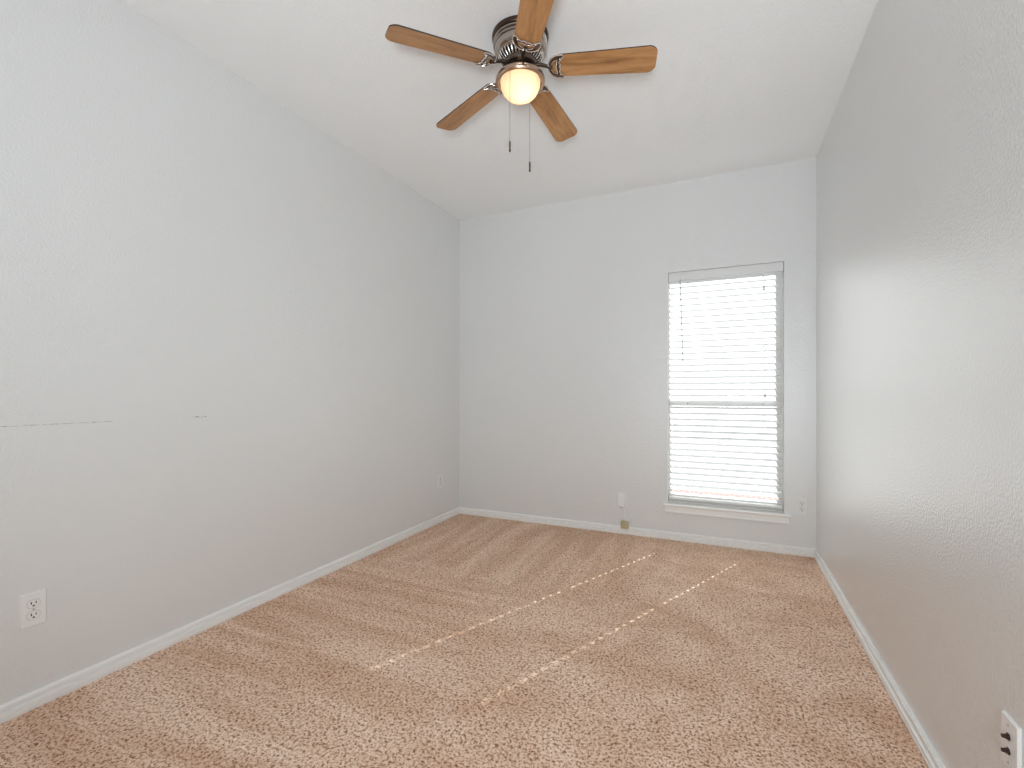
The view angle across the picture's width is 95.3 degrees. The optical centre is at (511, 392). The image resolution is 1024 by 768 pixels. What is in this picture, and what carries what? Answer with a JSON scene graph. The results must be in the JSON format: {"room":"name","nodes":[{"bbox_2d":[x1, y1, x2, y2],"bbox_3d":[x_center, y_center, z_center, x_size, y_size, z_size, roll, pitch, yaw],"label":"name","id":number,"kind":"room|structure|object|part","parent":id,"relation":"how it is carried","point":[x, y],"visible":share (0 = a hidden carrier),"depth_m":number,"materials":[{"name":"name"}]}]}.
{"room":"empty bedroom","nodes":[
{"label":"empty bedroom","id":0,"kind":"room"},
{"bbox_2d":[0,0,458,704],"bbox_3d":[-1.649,-0.270,2.033,0.096,2.936,5.528,0,0,24],"label":"wall","id":1,"kind":"structure","parent":0,"point":[229,335],"depth_m":2.18,"materials":[{"name":"paint"}]},
{"bbox_2d":[19,589,46,629],"bbox_3d":[-1.742,0.789,1.700,0.009,0.122,0.074,0,0,24],"label":"wall outlet","id":2,"kind":"object","parent":1,"relation":"attached to","point":[32,606],"visible":1,"depth_m":1.70,"materials":[{"name":"white plastic"}]},
{"bbox_2d":[27,610,39,620],"bbox_3d":[-1.741,0.810,1.699,0.002,0.031,0.037,0,0,24],"label":"receptacle","id":3,"kind":"object","parent":2,"relation":"attached to","point":[32,615],"depth_m":1.70,"materials":[{"name":"white plastic"}]},
{"bbox_2d":[27,598,39,608],"bbox_3d":[-1.741,0.768,1.699,0.002,0.031,0.037,0,0,24],"label":"receptacle","id":4,"kind":"object","parent":2,"relation":"attached to","point":[32,603],"depth_m":1.70,"materials":[{"name":"white plastic"}]},
{"bbox_2d":[0,507,459,724],"bbox_3d":[-1.596,1.123,2.009,0.018,0.070,5.336,0,0,24],"label":"baseboard","id":5,"kind":"structure","parent":1,"relation":"attached to","point":[16,707],"depth_m":2.14,"materials":[{"name":"white paint"}]},
{"bbox_2d":[437,474,442,487],"bbox_3d":[-0.636,0.784,4.134,0.009,0.122,0.074,0,0,24],"label":"wall outlet","id":6,"kind":"object","parent":1,"relation":"attached to","point":[439,476],"visible":1,"depth_m":4.12,"materials":[{"name":"white plastic"}]},
{"bbox_2d":[0,514,927,767],"bbox_3d":[-0.295,1.148,1.417,2.878,0.003,5.336,0,0,24],"label":"floor","id":7,"kind":"structure","parent":0,"point":[462,641],"depth_m":1.89,"materials":[{"name":"carpet"}]},
{"bbox_2d":[121,0,877,219],"bbox_3d":[-0.295,-1.688,1.417,2.878,0.100,5.336,0,0,24],"label":"ceiling","id":8,"kind":"structure","parent":0,"point":[733,85],"depth_m":2.49,"materials":[{"name":"paint"}]},
{"bbox_2d":[385,0,657,171],"bbox_3d":[0.062,-1.349,2.183,1.171,0.577,1.139,0,0,24],"label":"ceiling fan","id":9,"kind":"object","parent":8,"relation":"hanging from","point":[520,41],"visible":1,"depth_m":2.08,"materials":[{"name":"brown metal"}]},
{"bbox_3d":[-0.298,-1.476,1.992,0.464,0.006,0.132,-4,13,-26],"label":"blade","id":10,"kind":"part","parent":9,"relation":"part of","materials":[{"name":"brown wood"}]},
{"bbox_3d":[-0.221,-1.476,2.424,0.132,0.006,0.464,-15,7,-43],"label":"blade","id":11,"kind":"part","parent":9,"relation":"part of","materials":[{"name":"brown wood"}]},
{"bbox_3d":[0.038,-1.390,2.154,0.185,0.088,0.185,0,0,24],"label":"globe","id":12,"kind":"part","parent":9,"relation":"part of","materials":[{"name":"white glass"}]},
{"bbox_3d":[0.089,-1.476,1.784,0.132,0.006,0.464,11,2,-8],"label":"blade","id":13,"kind":"part","parent":9,"relation":"part of","materials":[{"name":"brown wood"}]},
{"bbox_3d":[0.214,-1.476,2.484,0.132,0.006,0.464,-12,-9,27],"label":"blade","id":14,"kind":"part","parent":9,"relation":"part of","materials":[{"name":"brown wood"}]},
{"bbox_3d":[0.406,-1.476,2.088,0.464,0.006,0.132,3,-10,10],"label":"blade","id":15,"kind":"part","parent":9,"relation":"part of","materials":[{"name":"brown wood"}]},
{"bbox_2d":[459,157,816,548],"bbox_3d":[0.829,-0.270,3.890,2.878,2.936,0.096,0,0,24],"label":"wall","id":16,"kind":"structure","parent":0,"point":[564,306],"depth_m":3.85,"materials":[{"name":"paint"}]},
{"bbox_2d":[617,492,625,515],"bbox_3d":[0.886,0.927,3.795,0.074,0.225,0.029,0,0,24],"label":"plate","id":17,"kind":"object","parent":16,"relation":"attached to","point":[621,497],"visible":1,"depth_m":3.79,"materials":[{"name":"white plastic"}]},
{"bbox_3d":[0.890,0.875,3.806,0.074,0.120,0.006,0,0,24],"label":"plate","id":18,"kind":"part","parent":17,"relation":"part of","materials":[{"name":"white plastic"}]},
{"bbox_2d":[621,520,628,528],"bbox_3d":[0.913,1.072,3.779,0.060,0.061,0.036,0,0,24],"label":"box","id":19,"kind":"object","parent":16,"relation":"attached to","point":[624,524],"visible":1,"depth_m":3.77,"materials":[{"name":"beige plastic"}]},
{"bbox_2d":[459,507,814,557],"bbox_3d":[0.806,1.123,3.837,2.878,0.070,0.018,0,0,24],"label":"baseboard","id":20,"kind":"structure","parent":16,"relation":"attached to","point":[717,541],"depth_m":3.70,"materials":[{"name":"white paint"}]},
{"bbox_2d":[663,272,790,523],"bbox_3d":[1.597,-0.002,3.522,0.863,1.870,0.130,0,0,24],"label":"window","id":21,"kind":"structure","parent":16,"relation":"in","point":[776,515],"depth_m":3.47,"materials":[{"name":"grey plastic"}]},
{"bbox_2d":[668,262,783,508],"bbox_3d":[1.595,-0.050,3.525,0.786,1.772,0.070,0,0,24],"label":"window blind","id":22,"kind":"object","parent":21,"relation":"attached to","point":[723,304],"visible":1,"depth_m":3.52,"materials":[{"name":"plastic"}]},
{"bbox_3d":[1.597,0.828,3.532,0.774,0.018,0.050,0,0,24],"label":"rail","id":23,"kind":"part","parent":22,"relation":"part of","materials":[{"name":"white plastic"}]},
{"bbox_3d":[1.598,-0.904,3.531,0.786,0.063,0.056,0,0,24],"label":"head rail","id":24,"kind":"part","parent":22,"relation":"part of","materials":[{"name":"paint"}]},
{"bbox_3d":[1.611,0.442,3.560,0.762,0.787,0.012,0,0,24],"label":"sash","id":25,"kind":"part","parent":21,"relation":"part of","materials":[{"name":"grey plastic"}]},
{"bbox_3d":[1.590,0.875,3.506,0.863,0.019,0.096,0,0,24],"label":"sill","id":26,"kind":"part","parent":21,"relation":"part of","materials":[{"name":"white paint"}]},
{"bbox_2d":[796,498,807,515],"bbox_3d":[2.038,0.803,3.283,0.070,0.120,0.009,0,0,24],"label":"wall outlet","id":27,"kind":"object","parent":16,"relation":"attached to","point":[801,503],"visible":1,"depth_m":3.28,"materials":[{"name":"white plastic"}]},
{"bbox_2d":[817,0,1023,767],"bbox_3d":[1.059,-0.270,0.802,0.096,2.936,5.528,0,0,24],"label":"wall","id":28,"kind":"structure","parent":0,"point":[920,157],"depth_m":1.45,"materials":[{"name":"paint"}]},
{"bbox_2d":[814,549,945,767],"bbox_3d":[1.007,1.123,0.825,0.018,0.070,5.336,0,0,24],"label":"baseboard","id":29,"kind":"structure","parent":28,"relation":"attached to","point":[916,731],"depth_m":1.79,"materials":[{"name":"white paint"}]},
{"bbox_2d":[1001,710,1021,767],"bbox_3d":[1.106,0.785,1.044,0.018,0.116,0.070,0,0,24],"label":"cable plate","id":30,"kind":"object","parent":28,"relation":"attached to","point":[1011,733],"visible":1,"depth_m":1.04,"materials":[{"name":"white plastic"}]},
{"label":"outside","id":31,"kind":"structure","parent":0,"visible":0},
{"bbox_2d":[673,442,782,511],"bbox_3d":[3.711,1.423,8.162,18.000,0.150,10.068,0,0,24],"label":"ground","id":32,"kind":"structure","parent":31,"point":[674,490],"depth_m":7.23,"materials":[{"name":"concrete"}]}
]}

